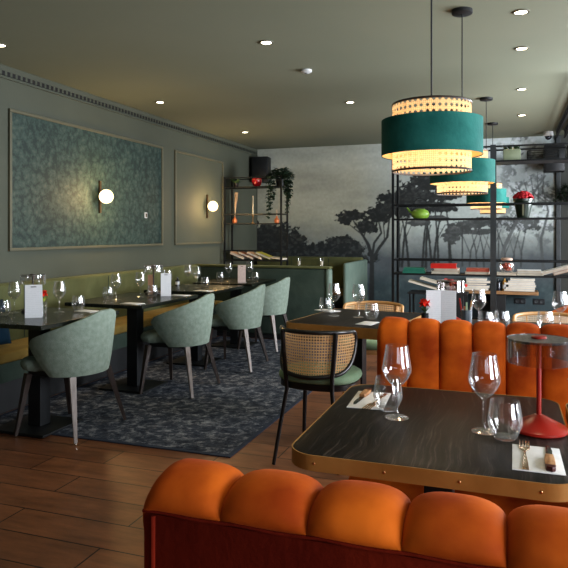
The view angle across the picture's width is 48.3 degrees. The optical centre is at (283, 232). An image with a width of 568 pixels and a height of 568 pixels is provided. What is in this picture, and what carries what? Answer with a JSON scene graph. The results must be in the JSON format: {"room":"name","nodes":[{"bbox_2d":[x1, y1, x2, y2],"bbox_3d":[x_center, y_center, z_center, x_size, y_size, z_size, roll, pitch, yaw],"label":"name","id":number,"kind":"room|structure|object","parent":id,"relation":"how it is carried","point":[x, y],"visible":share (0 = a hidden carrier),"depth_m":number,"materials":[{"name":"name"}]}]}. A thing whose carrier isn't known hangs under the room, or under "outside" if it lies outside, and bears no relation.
{"room":"restaurant","nodes":[
{"label":"restaurant","id":0,"kind":"room"},
{"bbox_2d":[0,74,256,282],"bbox_3d":[-2.350,-0.030,5.068,0.100,2.660,11.400,0,0,19],"label":"wall","id":1,"kind":"structure","parent":0,"point":[13,95],"depth_m":6.76,"materials":[{"name":"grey paint"}]},
{"bbox_2d":[8,108,162,250],"bbox_3d":[-1.839,-0.435,6.335,0.022,1.170,2.450,0,0,19],"label":"wall panel","id":2,"kind":"object","parent":1,"relation":"attached to","point":[56,168],"visible":1,"depth_m":6.01,"materials":[{"name":"paint"}]},
{"bbox_2d":[99,181,113,212],"bbox_3d":[-1.773,-0.360,6.259,0.184,0.320,0.139,0,0,19],"label":"wall sconce","id":3,"kind":"object","parent":2,"relation":"attached to","point":[106,196],"visible":1,"depth_m":6.22,"materials":[{"name":"glass"}]},
{"bbox_2d":[0,64,257,155],"bbox_3d":[-2.296,-1.319,5.049,0.014,0.081,11.200,0,0,19],"label":"trim","id":4,"kind":"structure","parent":1,"relation":"attached to","point":[5,70],"depth_m":6.43,"materials":[{"name":"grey paint"}]},
{"bbox_2d":[174,150,223,244],"bbox_3d":[-1.103,-0.435,8.425,0.022,1.170,1.400,0,0,19],"label":"wall panel","id":5,"kind":"object","parent":1,"relation":"attached to","point":[196,177],"visible":1,"depth_m":8.31,"materials":[{"name":"paint"}]},
{"bbox_2d":[206,195,217,217],"bbox_3d":[-0.976,-0.360,8.523,0.184,0.320,0.139,0,0,19],"label":"wall sconce","id":6,"kind":"object","parent":5,"relation":"attached to","point":[212,206],"visible":1,"depth_m":8.48,"materials":[{"name":"glass"}]},
{"bbox_2d":[251,156,270,182],"bbox_3d":[-0.353,-1.000,10.096,0.270,0.400,0.328,0,0,11],"label":"wall speaker","id":7,"kind":"object","parent":1,"relation":"attached to","point":[260,166],"visible":0.76,"depth_m":9.94,"materials":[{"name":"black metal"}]},
{"bbox_2d":[252,157,266,180],"bbox_3d":[-0.385,-1.000,9.939,0.240,0.370,0.008,0,0,11],"label":"grille","id":8,"kind":"object","parent":7,"relation":"attached to","point":[259,164],"depth_m":9.94,"materials":[{"name":"black metal"}]},
{"bbox_2d":[0,335,376,567],"bbox_3d":[0.739,1.350,3.981,6.650,0.100,11.400,0,0,19],"label":"floor","id":9,"kind":"structure","parent":0,"point":[64,504],"depth_m":3.26,"materials":[{"name":"brown wood"}]},
{"bbox_2d":[0,264,222,413],"bbox_3d":[-2.122,0.850,4.765,0.488,0.900,6.880,0,0,19],"label":"banquette","id":10,"kind":"object","parent":9,"relation":"on","point":[80,287],"visible":0.26,"depth_m":5.77,"materials":[{"name":"green fabric"}]},
{"bbox_2d":[0,299,10,344],"bbox_3d":[-2.155,0.665,4.597,0.149,0.330,0.400,0,0,19],"label":"throw cushion","id":11,"kind":"object","parent":10,"relation":"on","point":[5,338],"visible":0.62,"depth_m":4.69,"materials":[{"name":"blue fabric"}]},
{"bbox_2d":[0,300,222,364],"bbox_3d":[-2.058,0.885,4.743,0.353,0.080,6.880,0,0,19],"label":"seat cushion","id":12,"kind":"object","parent":10,"relation":"on","point":[12,353],"depth_m":5.76,"materials":[{"name":"fabric"}]},
{"bbox_2d":[0,336,350,457],"bbox_3d":[-0.558,1.297,5.805,1.890,0.006,3.880,0,0,19],"label":"rug","id":13,"kind":"object","parent":9,"relation":"on","point":[221,419],"visible":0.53,"depth_m":4.75,"materials":[{"name":"carpet"}]},
{"bbox_2d":[0,307,118,437],"bbox_3d":[-1.638,0.922,4.245,0.710,0.744,0.800,0,0,19],"label":"pedestal table","id":14,"kind":"object","parent":13,"relation":"on","point":[39,423],"visible":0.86,"depth_m":4.19,"materials":[{"name":"wood"}]},
{"bbox_2d":[20,274,45,312],"bbox_3d":[-1.756,0.418,4.435,0.169,0.264,0.169,0,0,19],"label":"table lamp","id":15,"kind":"object","parent":14,"relation":"on","point":[27,275],"visible":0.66,"depth_m":4.39,"materials":[{"name":"clear glass"}]},
{"bbox_2d":[25,285,42,317],"bbox_3d":[-1.627,0.442,4.127,0.105,0.214,0.057,0,0,-15],"label":"menu stand","id":16,"kind":"object","parent":14,"relation":"on","point":[33,293],"visible":1,"depth_m":4.10,"materials":[{"name":"paper"}]},
{"bbox_2d":[42,290,47,312],"bbox_3d":[-1.630,0.466,4.306,0.057,0.166,0.059,0,0,-22],"label":"flower vase","id":17,"kind":"object","parent":14,"relation":"on","point":[43,291],"visible":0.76,"depth_m":4.30,"materials":[{"name":"clear glass"}]},
{"bbox_2d":[14,308,125,444],"bbox_3d":[-1.424,0.894,4.212,0.595,0.798,0.584,0,0,19],"label":"barrel chair","id":18,"kind":"object","parent":13,"relation":"on","point":[80,348],"visible":1,"depth_m":4.00,"materials":[{"name":"green fabric"}]},
{"bbox_2d":[65,292,197,393],"bbox_3d":[-1.253,0.922,5.339,0.710,0.744,0.920,0,0,19],"label":"pedestal table","id":19,"kind":"object","parent":13,"relation":"on","point":[131,384],"visible":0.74,"depth_m":5.29,"materials":[{"name":"black metal"}]},
{"bbox_2d":[148,275,152,294],"bbox_3d":[-1.183,0.460,5.612,0.048,0.180,0.016,0,0,-6],"label":"card","id":20,"kind":"object","parent":19,"relation":"on","point":[150,277],"visible":1,"depth_m":5.61,"materials":[{"name":"paper"}]},
{"bbox_2d":[144,265,162,293],"bbox_3d":[-1.181,0.418,5.738,0.169,0.264,0.169,0,0,19],"label":"table lamp","id":21,"kind":"object","parent":19,"relation":"on","point":[155,291],"visible":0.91,"depth_m":5.72,"materials":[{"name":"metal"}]},
{"bbox_2d":[161,273,170,295],"bbox_3d":[-1.032,0.450,5.541,0.088,0.199,0.057,0,0,-11],"label":"menu stand","id":22,"kind":"object","parent":19,"relation":"on","point":[165,277],"visible":1,"depth_m":5.51,"materials":[{"name":"paper"}]},
{"bbox_2d":[139,293,220,398],"bbox_3d":[-0.876,0.894,5.270,0.595,0.798,0.584,0,0,17],"label":"barrel chair","id":23,"kind":"object","parent":13,"relation":"on","point":[186,326],"visible":1,"depth_m":5.05,"materials":[{"name":"green fabric"}]},
{"bbox_2d":[144,284,243,366],"bbox_3d":[-0.887,0.922,6.377,0.710,0.744,0.800,0,0,19],"label":"pedestal table","id":24,"kind":"object","parent":13,"relation":"on","point":[197,359],"visible":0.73,"depth_m":6.32,"materials":[{"name":"black metal"}]},
{"bbox_2d":[193,278,275,348],"bbox_3d":[-0.555,0.922,7.320,0.710,0.744,0.760,0,0,19],"label":"pedestal table","id":25,"kind":"object","parent":13,"relation":"on","point":[232,343],"visible":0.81,"depth_m":7.26,"materials":[{"name":"wood"}]},
{"bbox_2d":[238,265,245,282],"bbox_3d":[-0.469,0.452,7.040,0.088,0.194,0.057,0,0,-5],"label":"menu stand","id":26,"kind":"object","parent":25,"relation":"on","point":[241,268],"visible":1,"depth_m":7.01,"materials":[{"name":"paper"}]},
{"bbox_2d":[204,284,268,372],"bbox_3d":[-0.478,0.894,6.189,0.595,0.798,0.584,0,0,15],"label":"barrel chair","id":27,"kind":"object","parent":13,"relation":"on","point":[244,312],"visible":0.98,"depth_m":5.96,"materials":[{"name":"green fabric"}]},
{"bbox_2d":[237,277,292,352],"bbox_3d":[-0.227,0.894,7.204,0.595,0.798,0.584,0,0,19],"label":"barrel chair","id":28,"kind":"object","parent":13,"relation":"on","point":[276,294],"visible":0.63,"depth_m":6.97,"materials":[{"name":"green fabric"}]},
{"bbox_2d":[224,175,287,264],"bbox_3d":[-0.398,0.255,8.971,0.872,2.091,0.282,0,0,19],"label":"shelf","id":29,"kind":"object","parent":9,"relation":"on","point":[280,176],"visible":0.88,"depth_m":8.95,"materials":[{"name":"metal"}]},
{"bbox_2d":[232,193,237,222],"bbox_3d":[-0.698,-0.357,9.077,0.090,0.440,0.076,0,0,19],"label":"bud vase","id":30,"kind":"object","parent":29,"relation":"on","point":[234,220],"visible":0.9,"depth_m":9.06,"materials":[{"name":"glass"}]},
{"bbox_2d":[230,251,247,258],"bbox_3d":[-0.641,0.317,9.057,0.218,0.111,0.170,0,0,19],"label":"magazine","id":31,"kind":"object","parent":29,"relation":"on","point":[234,253],"visible":0.79,"depth_m":9.00,"materials":[{"name":"paper"}]},
{"bbox_2d":[238,252,256,258],"bbox_3d":[-0.517,0.314,9.014,0.236,0.116,0.170,0,0,19],"label":"magazine","id":32,"kind":"object","parent":29,"relation":"on","point":[240,253],"visible":0.7,"depth_m":8.95,"materials":[{"name":"paper"}]},
{"bbox_2d":[246,252,265,259],"bbox_3d":[-0.393,0.315,8.970,0.236,0.114,0.170,0,0,19],"label":"magazine","id":33,"kind":"object","parent":29,"relation":"on","point":[249,253],"visible":0.77,"depth_m":8.90,"materials":[{"name":"paper"}]},
{"bbox_2d":[252,178,261,185],"bbox_3d":[-0.384,-0.711,8.966,0.147,0.118,0.146,0,0,19],"label":"bowl","id":34,"kind":"object","parent":29,"relation":"on","point":[255,181],"visible":0.86,"depth_m":8.91,"materials":[{"name":"glass"}]},
{"bbox_2d":[255,252,272,259],"bbox_3d":[-0.268,0.314,8.926,0.236,0.116,0.170,0,0,19],"label":"magazine","id":35,"kind":"object","parent":29,"relation":"on","point":[262,254],"visible":0.77,"depth_m":8.87,"materials":[{"name":"paper"}]},
{"bbox_2d":[265,167,294,218],"bbox_3d":[-0.048,-0.557,8.813,0.484,0.733,0.382,0,0,19],"label":"trailing plant","id":36,"kind":"object","parent":29,"relation":"on","point":[285,175],"visible":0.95,"depth_m":8.72,"materials":[{"name":"green plant"}]},
{"bbox_2d":[192,264,331,340],"bbox_3d":[-0.297,0.847,7.865,1.825,0.894,0.136,0,0,19],"label":"banquette","id":37,"kind":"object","parent":9,"relation":"on","point":[309,285],"depth_m":7.67,"materials":[{"name":"green fabric"}]},
{"bbox_2d":[257,256,362,308],"bbox_3d":[0.330,0.835,9.758,1.720,0.930,0.488,0,0,19],"label":"bench","id":38,"kind":"object","parent":9,"relation":"on","point":[337,263],"visible":0.07,"depth_m":9.72,"materials":[{"name":"green fabric"}]},
{"bbox_2d":[272,325,361,474],"bbox_3d":[0.207,0.917,3.690,0.479,0.766,0.474,0,0,23],"label":"cane chair","id":39,"kind":"object","parent":9,"relation":"on","point":[332,376],"visible":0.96,"depth_m":3.51,"materials":[{"name":"wicker"}]},
{"bbox_2d":[286,308,420,383],"bbox_3d":[0.484,0.925,4.113,0.660,0.751,0.824,0,0,27],"label":"dining table","id":40,"kind":"object","parent":9,"relation":"on","point":[344,319],"visible":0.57,"depth_m":4.06,"materials":[{"name":"brown wood"}]},
{"bbox_2d":[356,321,379,325],"bbox_3d":[0.508,0.548,3.850,0.100,0.003,0.150,0,0,29],"label":"napkin","id":41,"kind":"object","parent":40,"relation":"on","point":[369,323],"visible":1,"depth_m":3.83,"materials":[{"name":"white fabric"}]},
{"bbox_2d":[142,458,567,567],"bbox_3d":[0.571,0.832,1.031,1.448,0.936,0.667,0,0,19],"label":"bench","id":42,"kind":"object","parent":9,"relation":"on","point":[198,513],"visible":1,"depth_m":0.88,"materials":[{"name":"orange fabric"}]},
{"bbox_2d":[343,259,366,309],"bbox_3d":[1.025,0.850,9.022,0.060,0.900,1.320,0,0,19],"label":"panel","id":43,"kind":"object","parent":9,"relation":"on","point":[354,273],"visible":0.54,"depth_m":8.86,"materials":[{"name":"green fabric"}]},
{"bbox_2d":[340,301,403,393],"bbox_3d":[0.666,0.917,4.781,0.479,0.766,0.474,0,0,19],"label":"cane chair","id":44,"kind":"object","parent":9,"relation":"on","point":[371,345],"visible":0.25,"depth_m":4.90,"materials":[{"name":"wicker"}]},
{"bbox_2d":[292,384,567,501],"bbox_3d":[0.452,0.925,1.845,0.688,0.751,0.784,0,0,19],"label":"dining table","id":45,"kind":"object","parent":9,"relation":"on","point":[437,448],"visible":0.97,"depth_m":1.67,"materials":[{"name":"brown wood"}]},
{"bbox_2d":[347,391,390,409],"bbox_3d":[0.282,0.548,2.079,0.115,0.003,0.210,0,0,16],"label":"napkin","id":46,"kind":"object","parent":45,"relation":"on","point":[381,403],"visible":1,"depth_m":2.06,"materials":[{"name":"white fabric"}]},
{"bbox_2d":[353,388,371,403],"bbox_3d":[0.259,0.540,2.106,0.024,0.012,0.192,0,0,23],"label":"steak knife","id":47,"kind":"object","parent":46,"relation":"on","point":[366,391],"visible":1,"depth_m":2.11,"materials":[{"name":"wood"}]},
{"bbox_2d":[362,393,387,409],"bbox_3d":[0.299,0.544,2.055,0.026,0.003,0.211,0,0,26],"label":"fork","id":48,"kind":"object","parent":46,"relation":"on","point":[373,404],"visible":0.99,"depth_m":2.02,"materials":[{"name":"beige metal"}]},
{"bbox_2d":[382,346,411,420],"bbox_3d":[0.335,0.442,1.886,0.087,0.216,0.087,0,0,19],"label":"wine glass","id":49,"kind":"object","parent":45,"relation":"on","point":[385,346],"visible":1,"depth_m":1.88,"materials":[{"name":"glass"}]},
{"bbox_2d":[468,356,500,435],"bbox_3d":[0.554,0.442,1.754,0.087,0.216,0.087,0,0,19],"label":"wine glass","id":50,"kind":"object","parent":45,"relation":"on","point":[485,434],"visible":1,"depth_m":1.74,"materials":[{"name":"glass"}]},
{"bbox_2d":[507,333,567,438],"bbox_3d":[0.709,0.418,1.765,0.169,0.264,0.169,0,0,19],"label":"table lamp","id":51,"kind":"object","parent":45,"relation":"on","point":[537,425],"visible":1,"depth_m":1.74,"materials":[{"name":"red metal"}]},
{"bbox_2d":[512,444,565,475],"bbox_3d":[0.614,0.548,1.538,0.115,0.003,0.185,0,0,19],"label":"napkin","id":52,"kind":"object","parent":45,"relation":"on","point":[535,455],"visible":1,"depth_m":1.52,"materials":[{"name":"white fabric"}]},
{"bbox_2d":[519,440,529,469],"bbox_3d":[0.593,0.544,1.561,0.026,0.003,0.211,0,0,20],"label":"fork","id":53,"kind":"object","parent":52,"relation":"on","point":[525,465],"visible":1,"depth_m":1.56,"materials":[{"name":"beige metal"}]},
{"bbox_2d":[544,445,555,471],"bbox_3d":[0.643,0.540,1.537,0.024,0.012,0.192,0,0,21],"label":"steak knife","id":54,"kind":"object","parent":52,"relation":"on","point":[549,460],"visible":1,"depth_m":1.49,"materials":[{"name":"wood"}]},
{"bbox_2d":[407,290,468,312],"bbox_3d":[2.045,1.040,8.397,0.760,0.520,0.400,0,0,19],"label":"table","id":55,"kind":"object","parent":9,"relation":"on","point":[413,292],"visible":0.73,"depth_m":8.34,"materials":[{"name":"black metal"}]},
{"bbox_2d":[408,279,447,289],"bbox_3d":[1.916,0.701,8.443,0.489,0.150,0.240,0,0,19],"label":"magazine","id":56,"kind":"object","parent":55,"relation":"on","point":[410,280],"visible":0.8,"depth_m":8.38,"materials":[{"name":"paper"}]},
{"bbox_2d":[420,276,457,288],"bbox_3d":[2.048,0.658,8.396,0.469,0.144,0.240,0,0,19],"label":"magazine","id":57,"kind":"object","parent":56,"relation":"on","point":[422,277],"visible":0.95,"depth_m":8.33,"materials":[{"name":"paper"}]},
{"bbox_2d":[348,317,567,517],"bbox_3d":[1.004,0.832,2.279,1.440,0.936,0.667,0,0,19],"label":"bench","id":58,"kind":"object","parent":9,"relation":"on","point":[440,354],"visible":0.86,"depth_m":2.56,"materials":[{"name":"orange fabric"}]},
{"bbox_2d":[348,476,567,517],"bbox_3d":[0.981,0.915,2.215,1.440,0.150,0.530,0,0,19],"label":"seat cushion","id":59,"kind":"object","parent":58,"relation":"on","point":[507,504],"depth_m":2.05,"materials":[{"name":"orange fabric"}]},
{"bbox_2d":[392,142,567,319],"bbox_3d":[1.973,0.254,5.815,1.922,2.092,0.306,0,0,19],"label":"shelf","id":60,"kind":"object","parent":9,"relation":"on","point":[492,204],"visible":0.7,"depth_m":5.75,"materials":[{"name":"metal"}]},
{"bbox_2d":[407,198,428,217],"bbox_3d":[1.280,-0.236,5.989,0.187,0.198,0.170,0,0,-20],"label":"teapot","id":61,"kind":"object","parent":60,"relation":"on","point":[417,213],"visible":0.85,"depth_m":5.94,"materials":[{"name":"ceramic"}]},
{"bbox_2d":[431,270,459,273],"bbox_3d":[1.512,0.365,5.935,0.250,0.026,0.170,0,0,18],"label":"book","id":62,"kind":"object","parent":60,"relation":"on","point":[433,272],"visible":0.93,"depth_m":5.86,"materials":[{"name":"paper"}]},
{"bbox_2d":[433,268,459,270],"bbox_3d":[1.522,0.340,5.931,0.220,0.024,0.160,0,0,21],"label":"book","id":63,"kind":"object","parent":62,"relation":"on","point":[435,269],"visible":0.89,"depth_m":5.86,"materials":[{"name":"paper"}]},
{"bbox_2d":[431,263,456,268],"bbox_3d":[1.498,0.306,5.940,0.230,0.042,0.160,0,0,17],"label":"book","id":64,"kind":"object","parent":63,"relation":"on","point":[433,265],"visible":1,"depth_m":5.87,"materials":[{"name":"paper"}]},
{"bbox_2d":[465,271,489,274],"bbox_3d":[1.781,0.365,5.840,0.210,0.026,0.160,0,0,21],"label":"book","id":65,"kind":"object","parent":60,"relation":"on","point":[466,272],"visible":0.84,"depth_m":5.77,"materials":[{"name":"paper"}]},
{"bbox_2d":[466,268,488,271],"bbox_3d":[1.786,0.338,5.838,0.200,0.028,0.160,0,0,18],"label":"book","id":66,"kind":"object","parent":65,"relation":"on","point":[467,269],"visible":1,"depth_m":5.77,"materials":[{"name":"paper"}]},
{"bbox_2d":[497,272,516,275],"bbox_3d":[2.011,0.367,5.727,0.170,0.022,0.160,0,0,19],"label":"book","id":67,"kind":"object","parent":60,"relation":"on","point":[498,273],"visible":1,"depth_m":5.66,"materials":[{"name":"paper"}]},
{"bbox_2d":[499,258,514,271],"bbox_3d":[2.022,0.290,5.755,0.136,0.130,0.135,0,0,19],"label":"glass jar","id":68,"kind":"object","parent":67,"relation":"on","point":[506,266],"visible":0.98,"depth_m":5.74,"materials":[{"name":"glass"}]},
{"bbox_2d":[500,146,520,159],"bbox_3d":[2.065,-0.728,5.764,0.191,0.151,0.191,0,0,19],"label":"potted plant","id":69,"kind":"object","parent":60,"relation":"on","point":[514,153],"visible":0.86,"depth_m":5.70,"materials":[{"name":"green plant"}]},
{"bbox_2d":[512,191,533,217],"bbox_3d":[2.160,-0.259,5.727,0.183,0.243,0.196,0,0,19],"label":"flower pot","id":70,"kind":"object","parent":60,"relation":"on","point":[522,210],"visible":1,"depth_m":5.67,"materials":[{"name":"silver metal"}]},
{"bbox_2d":[517,273,543,275],"bbox_3d":[2.205,0.366,5.691,0.220,0.024,0.160,0,0,18],"label":"book","id":71,"kind":"object","parent":60,"relation":"on","point":[520,274],"visible":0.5,"depth_m":5.62,"materials":[{"name":"paper"}]},
{"bbox_2d":[517,269,540,272],"bbox_3d":[2.201,0.343,5.692,0.200,0.022,0.150,0,0,21],"label":"book","id":72,"kind":"object","parent":71,"relation":"on","point":[518,270],"visible":1,"depth_m":5.63,"materials":[{"name":"paper"}]},
{"bbox_2d":[527,149,558,158],"bbox_3d":[2.316,-0.694,5.673,0.266,0.080,0.166,0,0,19],"label":"wire basket","id":73,"kind":"object","parent":60,"relation":"on","point":[528,152],"visible":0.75,"depth_m":5.64,"materials":[{"name":"black metal"}]},
{"bbox_2d":[541,264,567,275],"bbox_3d":[2.400,0.329,5.622,0.237,0.096,0.170,0,0,19],"label":"book","id":74,"kind":"object","parent":60,"relation":"on","point":[563,267],"visible":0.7,"depth_m":5.56,"materials":[{"name":"paper"}]},
{"bbox_2d":[550,183,567,201],"bbox_3d":[3.864,-0.853,8.553,0.554,1.011,0.423,0,0,19],"label":"hanging plant","id":75,"kind":"object","parent":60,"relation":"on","point":[565,194],"visible":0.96,"depth_m":8.52,"materials":[{"name":"green plant"}]},
{"bbox_2d":[453,288,538,320],"bbox_3d":[2.936,1.050,8.911,1.178,0.500,0.320,0,0,19],"label":"oak shelf","id":76,"kind":"object","parent":9,"relation":"on","point":[500,295],"visible":0.4,"depth_m":8.77,"materials":[{"name":"brown wood"}]},
{"bbox_2d":[463,287,488,289],"bbox_3d":[2.720,0.784,8.987,0.340,0.030,0.220,0,0,20],"label":"book","id":77,"kind":"object","parent":76,"relation":"on","point":[463,287],"visible":0.61,"depth_m":8.89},
{"bbox_2d":[465,284,489,287],"bbox_3d":[2.738,0.751,8.980,0.330,0.035,0.220,0,0,17],"label":"book","id":78,"kind":"object","parent":77,"relation":"on","point":[488,285],"visible":0.64,"depth_m":8.88,"materials":[{"name":"paper"}]},
{"bbox_2d":[465,282,486,285],"bbox_3d":[2.720,0.718,8.987,0.300,0.030,0.220,0,0,18],"label":"book","id":79,"kind":"object","parent":78,"relation":"on","point":[484,284],"visible":0.66,"depth_m":8.88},
{"bbox_2d":[466,280,489,282],"bbox_3d":[2.757,0.684,8.974,0.330,0.035,0.220,0,0,20],"label":"book","id":80,"kind":"object","parent":79,"relation":"on","point":[467,281],"visible":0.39,"depth_m":8.89,"materials":[{"name":"paper"}]},
{"bbox_2d":[466,277,486,280],"bbox_3d":[2.729,0.651,8.984,0.280,0.030,0.220,0,0,20],"label":"book","id":81,"kind":"object","parent":80,"relation":"on","point":[467,278],"visible":1,"depth_m":8.89,"materials":[{"name":"paper"}]},
{"bbox_2d":[496,278,500,290],"bbox_3d":[2.991,0.714,8.838,0.070,0.170,0.070,0,0,19],"label":"bottle","id":82,"kind":"object","parent":76,"relation":"on","point":[498,283],"visible":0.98,"depth_m":8.81,"materials":[{"name":"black glass"}]},
{"bbox_2d":[504,289,534,291],"bbox_3d":[3.267,0.784,8.794,0.400,0.030,0.220,0,0,22],"label":"book","id":83,"kind":"object","parent":76,"relation":"on","point":[526,290],"visible":0.73,"depth_m":8.69,"materials":[{"name":"paper"}]},
{"bbox_2d":[506,286,534,289],"bbox_3d":[3.276,0.756,8.791,0.380,0.026,0.220,0,0,20],"label":"book","id":84,"kind":"object","parent":83,"relation":"on","point":[507,287],"visible":0.59,"depth_m":8.69,"materials":[{"name":"paper"}]},
{"bbox_2d":[508,284,535,287],"bbox_3d":[3.295,0.727,8.784,0.360,0.030,0.220,0,0,18],"label":"book","id":85,"kind":"object","parent":84,"relation":"on","point":[535,284],"visible":0.71,"depth_m":8.68,"materials":[{"name":"paper"}]},
{"bbox_2d":[504,282,534,284],"bbox_3d":[3.267,0.698,8.794,0.400,0.026,0.220,0,0,19],"label":"book","id":86,"kind":"object","parent":85,"relation":"on","point":[506,283],"visible":0.68,"depth_m":8.70,"materials":[{"name":"paper"}]},
{"bbox_2d":[508,279,533,282],"bbox_3d":[3.285,0.670,8.788,0.340,0.028,0.220,0,0,20],"label":"book","id":87,"kind":"object","parent":86,"relation":"on","point":[509,281],"visible":0.75,"depth_m":8.69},
{"bbox_2d":[510,278,534,280],"bbox_3d":[3.304,0.642,8.781,0.320,0.026,0.220,0,0,22],"label":"book","id":88,"kind":"object","parent":87,"relation":"on","point":[511,279],"visible":1,"depth_m":8.71,"materials":[{"name":"paper"}]},
{"bbox_2d":[472,319,567,328],"bbox_3d":[1.261,0.925,3.611,0.980,0.751,0.754,0,0,19],"label":"dining table","id":89,"kind":"object","parent":9,"relation":"on","point":[474,321],"visible":0.02,"depth_m":3.90,"materials":[{"name":"brown wood"}]},
{"bbox_2d":[419,298,430,317],"bbox_3d":[0.825,0.464,3.715,0.072,0.170,0.070,0,0,19],"label":"flower vase","id":90,"kind":"object","parent":89,"relation":"on","point":[424,302],"visible":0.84,"depth_m":3.71,"materials":[{"name":"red plant"}]},
{"bbox_2d":[426,290,455,322],"bbox_3d":[0.917,0.442,3.701,0.170,0.214,0.011,0,0,15],"label":"menu","id":91,"kind":"object","parent":89,"relation":"on","point":[442,307],"visible":0.64,"depth_m":3.70,"materials":[{"name":"paper"}]},
{"bbox_2d":[437,279,464,319],"bbox_3d":[1.031,0.418,3.920,0.169,0.264,0.169,0,0,19],"label":"table lamp","id":92,"kind":"object","parent":89,"relation":"on","point":[451,281],"visible":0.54,"depth_m":3.90,"materials":[{"name":"pink paint"}]},
{"bbox_2d":[459,298,472,322],"bbox_3d":[1.070,0.466,3.715,0.065,0.166,0.064,0,0,-24],"label":"pencil cup","id":93,"kind":"object","parent":89,"relation":"on","point":[466,314],"visible":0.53,"depth_m":3.69,"materials":[{"name":"metal"}]},
{"bbox_2d":[512,311,567,323],"bbox_3d":[1.718,0.917,4.092,0.479,0.766,0.474,0,0,23],"label":"cane chair","id":94,"kind":"object","parent":9,"relation":"on","point":[524,316],"visible":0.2,"depth_m":4.29,"materials":[{"name":"wicker"}]},
{"bbox_2d":[541,305,567,322],"bbox_3d":[2.172,0.900,4.627,0.595,0.798,0.584,0,0,-41],"label":"chair","id":95,"kind":"object","parent":9,"relation":"on","point":[564,309],"visible":0.09,"depth_m":4.89,"materials":[{"name":"wicker"}]},
{"bbox_2d":[0,0,567,148],"bbox_3d":[0.739,-1.410,3.981,6.650,0.100,11.400,0,0,19],"label":"ceiling","id":96,"kind":"structure","parent":0,"point":[206,60],"depth_m":5.00,"materials":[{"name":"paint"}]},
{"bbox_2d":[259,40,273,44],"bbox_3d":[-0.126,-1.356,4.519,0.104,0.006,0.104,0,0,19],"label":"recessed light","id":97,"kind":"object","parent":96,"relation":"in","point":[263,42],"visible":1,"depth_m":4.51,"materials":[{"name":"paint"}]},
{"bbox_2d":[381,0,482,175],"bbox_3d":[0.574,-0.798,2.466,0.385,1.124,0.385,0,0,19],"label":"pendant lamp","id":98,"kind":"object","parent":96,"relation":"hanging from","point":[431,138],"visible":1,"depth_m":2.32,"materials":[{"name":"fabric"}]},
{"bbox_2d":[430,7,494,195],"bbox_3d":[1.087,-0.798,3.869,0.385,1.124,0.385,0,0,19],"label":"pendant lamp","id":99,"kind":"object","parent":96,"relation":"hanging from","point":[482,175],"visible":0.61,"depth_m":3.74,"materials":[{"name":"wicker"}]},
{"bbox_2d":[466,97,505,209],"bbox_3d":[2.037,-0.798,6.386,0.385,1.124,0.385,0,0,19],"label":"pendant lamp","id":100,"kind":"object","parent":96,"relation":"hanging from","point":[500,192],"visible":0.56,"depth_m":6.26,"materials":[{"name":"wicker"}]},
{"bbox_2d":[480,122,508,213],"bbox_3d":[2.580,-0.798,7.838,0.385,1.124,0.385,0,0,19],"label":"pendant lamp","id":101,"kind":"object","parent":96,"relation":"hanging from","point":[492,124],"visible":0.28,"depth_m":7.76,"materials":[{"name":"wicker"}]},
{"bbox_2d":[512,9,529,15],"bbox_3d":[1.457,-1.356,3.897,0.104,0.006,0.104,0,0,19],"label":"recessed light","id":102,"kind":"object","parent":96,"relation":"in","point":[518,12],"visible":1,"depth_m":3.89,"materials":[{"name":"paint"}]},
{"bbox_2d":[514,46,528,50],"bbox_3d":[1.748,-1.356,4.664,0.104,0.006,0.104,0,0,19],"label":"recessed light","id":103,"kind":"object","parent":96,"relation":"in","point":[521,48],"visible":1,"depth_m":4.66,"materials":[{"name":"paint"}]},
{"bbox_2d":[543,131,553,139],"bbox_3d":[3.546,-1.304,8.505,0.132,0.110,0.132,0,0,19],"label":"security camera","id":104,"kind":"object","parent":96,"relation":"attached to","point":[548,135],"visible":1,"depth_m":8.46,"materials":[{"name":"white plastic"}]},
{"bbox_2d":[556,105,567,137],"bbox_3d":[3.114,-1.306,6.855,0.116,0.108,3.206,0,0,19],"label":"ceiling track","id":105,"kind":"object","parent":96,"relation":"attached to","point":[565,115],"visible":1,"depth_m":7.60,"materials":[{"name":"metal"}]},
{"bbox_2d":[257,136,554,318],"bbox_3d":[1.674,-0.070,9.584,4.468,2.580,0.001,0,0,19],"label":"mural","id":106,"kind":"object","parent":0,"point":[341,201],"visible":0.62,"depth_m":9.55,"materials":[{"name":"paper"}]},
{"bbox_2d":[514,298,525,303],"bbox_3d":[3.345,0.965,8.987,0.150,0.080,0.015,0,0,19],"label":"wall socket","id":107,"kind":"object","parent":106,"relation":"attached to","point":[516,300],"visible":1,"depth_m":8.98,"materials":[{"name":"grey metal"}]},
{"bbox_2d":[533,299,544,304],"bbox_3d":[3.581,0.965,8.904,0.150,0.080,0.015,0,0,19],"label":"wall socket","id":108,"kind":"object","parent":106,"relation":"attached to","point":[535,301],"visible":1,"depth_m":8.90,"materials":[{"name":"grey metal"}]},
{"bbox_2d":[555,135,567,308],"bbox_3d":[2.616,-0.030,9.310,6.450,2.660,0.100,0,0,19],"label":"wall","id":109,"kind":"structure","parent":0,"point":[564,175],"depth_m":8.81,"materials":[{"name":"paint"}]},
{"bbox_2d":[472,317,536,320],"bbox_3d":[2.606,1.260,9.251,6.430,0.080,0.018,0,0,19],"label":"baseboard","id":110,"kind":"structure","parent":109,"relation":"attached to","point":[475,318],"depth_m":9.15,"materials":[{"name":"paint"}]},
{"bbox_2d":[543,144,564,172],"bbox_3d":[3.690,-1.010,8.673,0.260,0.360,0.328,0,0,19],"label":"wall speaker","id":111,"kind":"object","parent":109,"relation":"attached to","point":[551,167],"visible":0.8,"depth_m":8.52,"materials":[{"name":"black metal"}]},
{"bbox_2d":[556,135,560,308],"bbox_3d":[3.810,-0.070,8.809,0.065,2.579,0.050,0,0,19],"label":"trim","id":112,"kind":"structure","parent":109,"relation":"attached to","point":[558,139],"depth_m":8.79,"materials":[{"name":"grey metal"}]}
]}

